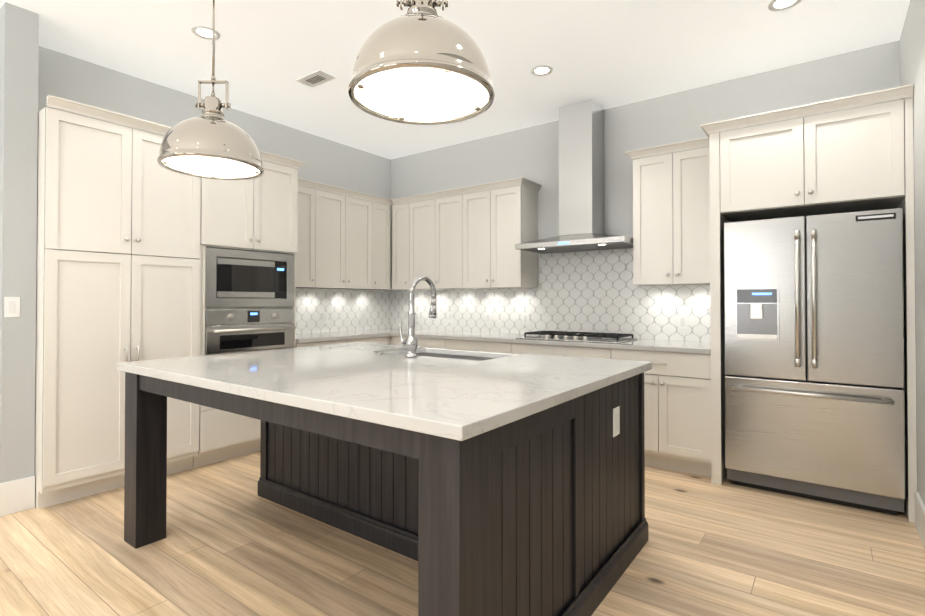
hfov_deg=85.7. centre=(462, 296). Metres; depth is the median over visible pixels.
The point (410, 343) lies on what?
faucet
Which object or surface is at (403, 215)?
upper cabinet
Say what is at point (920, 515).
baseboard
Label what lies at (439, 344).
base cabinet
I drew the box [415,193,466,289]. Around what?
upper cabinet
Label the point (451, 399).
island countertop
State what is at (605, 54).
ceiling
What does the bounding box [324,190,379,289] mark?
upper cabinet
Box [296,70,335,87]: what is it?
ceiling vent
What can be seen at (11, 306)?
switch plate
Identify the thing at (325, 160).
wall
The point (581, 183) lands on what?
range hood
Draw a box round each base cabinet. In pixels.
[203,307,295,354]
[203,347,294,465]
[296,340,351,346]
[352,336,391,343]
[396,336,451,349]
[452,340,511,353]
[512,344,619,359]
[620,348,710,476]
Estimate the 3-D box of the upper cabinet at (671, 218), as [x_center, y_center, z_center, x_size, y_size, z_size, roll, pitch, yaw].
[1.698,-0.632,4.003,0.665,1.080,0.398,0,-1,36]
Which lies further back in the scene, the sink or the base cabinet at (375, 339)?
the base cabinet at (375, 339)
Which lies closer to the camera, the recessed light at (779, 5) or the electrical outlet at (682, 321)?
the recessed light at (779, 5)
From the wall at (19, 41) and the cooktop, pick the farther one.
the cooktop
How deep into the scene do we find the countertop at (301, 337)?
4.85 m
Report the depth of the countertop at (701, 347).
4.19 m
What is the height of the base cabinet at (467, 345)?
0.880 m
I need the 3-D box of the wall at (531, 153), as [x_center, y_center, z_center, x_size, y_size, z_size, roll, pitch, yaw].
[1.068,-0.205,4.805,5.050,3.000,0.150,0,-1,36]
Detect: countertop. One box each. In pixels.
[117,342,651,441]
[296,332,391,343]
[356,328,710,355]
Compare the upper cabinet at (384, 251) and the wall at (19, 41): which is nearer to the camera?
the wall at (19, 41)
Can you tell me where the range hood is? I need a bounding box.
[515,99,632,253]
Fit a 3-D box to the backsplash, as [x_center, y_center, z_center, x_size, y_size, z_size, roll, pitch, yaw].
[0.073,-0.024,4.337,3.696,0.798,1.776,0,-1,36]
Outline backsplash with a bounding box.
[296,248,710,341]
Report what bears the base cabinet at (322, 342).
on the floor
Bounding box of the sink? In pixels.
[389,346,500,357]
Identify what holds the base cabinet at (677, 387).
on the floor
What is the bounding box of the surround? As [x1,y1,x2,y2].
[700,84,916,522]
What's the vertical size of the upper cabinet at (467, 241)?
0.956 m
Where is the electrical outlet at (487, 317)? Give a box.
[485,312,490,323]
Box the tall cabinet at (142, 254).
[35,103,206,508]
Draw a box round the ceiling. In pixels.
[0,0,909,158]
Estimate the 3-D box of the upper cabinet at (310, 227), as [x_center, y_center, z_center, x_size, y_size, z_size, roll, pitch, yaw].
[-1.665,-0.562,4.805,0.347,0.956,0.460,0,-1,36]
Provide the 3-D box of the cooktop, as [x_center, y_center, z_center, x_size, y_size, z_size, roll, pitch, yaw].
[0.989,0.350,4.354,0.910,0.049,0.510,0,-1,36]
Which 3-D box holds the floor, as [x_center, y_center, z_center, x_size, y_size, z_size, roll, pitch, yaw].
[-1.111,1.313,1.953,5.200,0.100,7.300,0,-1,36]
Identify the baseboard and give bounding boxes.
[0,476,34,516]
[915,492,924,549]
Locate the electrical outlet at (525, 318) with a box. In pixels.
[522,313,528,324]
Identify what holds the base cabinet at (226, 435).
on the floor
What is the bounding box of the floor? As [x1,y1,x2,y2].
[0,451,924,615]
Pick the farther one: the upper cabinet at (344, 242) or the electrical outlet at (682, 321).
the upper cabinet at (344, 242)
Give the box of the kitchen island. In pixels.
[124,374,647,615]
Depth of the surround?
3.10 m
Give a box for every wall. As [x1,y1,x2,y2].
[0,2,38,482]
[38,46,390,290]
[391,40,899,290]
[899,0,924,504]
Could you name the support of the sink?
in the island countertop at (451, 399)
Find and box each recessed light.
[191,25,219,39]
[531,65,552,75]
[768,0,800,10]
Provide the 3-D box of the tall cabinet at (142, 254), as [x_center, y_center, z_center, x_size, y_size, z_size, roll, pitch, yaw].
[-2.443,0.081,3.504,0.628,2.400,0.928,0,-1,36]
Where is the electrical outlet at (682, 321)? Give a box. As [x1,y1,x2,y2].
[678,315,687,329]
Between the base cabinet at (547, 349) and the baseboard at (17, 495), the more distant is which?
the base cabinet at (547, 349)
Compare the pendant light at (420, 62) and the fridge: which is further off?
the fridge
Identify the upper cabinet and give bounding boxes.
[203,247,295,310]
[207,159,298,254]
[296,182,323,288]
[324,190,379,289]
[376,202,391,289]
[392,201,430,289]
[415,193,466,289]
[467,181,538,288]
[624,137,709,285]
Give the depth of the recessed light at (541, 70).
3.79 m
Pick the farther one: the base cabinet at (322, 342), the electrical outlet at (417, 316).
the electrical outlet at (417, 316)
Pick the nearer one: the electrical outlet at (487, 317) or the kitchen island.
the kitchen island
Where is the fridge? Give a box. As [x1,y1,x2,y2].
[724,208,905,514]
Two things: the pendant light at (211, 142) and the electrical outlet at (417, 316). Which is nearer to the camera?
the pendant light at (211, 142)
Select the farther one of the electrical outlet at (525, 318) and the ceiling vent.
the electrical outlet at (525, 318)
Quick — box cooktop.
[516,331,637,343]
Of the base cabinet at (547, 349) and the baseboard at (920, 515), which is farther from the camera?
the base cabinet at (547, 349)
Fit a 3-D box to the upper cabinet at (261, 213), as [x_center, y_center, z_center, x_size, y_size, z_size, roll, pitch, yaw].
[-1.935,-0.739,4.204,0.628,0.745,0.828,0,-1,36]
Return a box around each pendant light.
[157,0,263,179]
[348,0,494,124]
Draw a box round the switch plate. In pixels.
[4,297,19,316]
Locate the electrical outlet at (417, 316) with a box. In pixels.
[415,311,418,320]
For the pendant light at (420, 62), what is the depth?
1.63 m
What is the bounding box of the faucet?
[399,276,436,357]

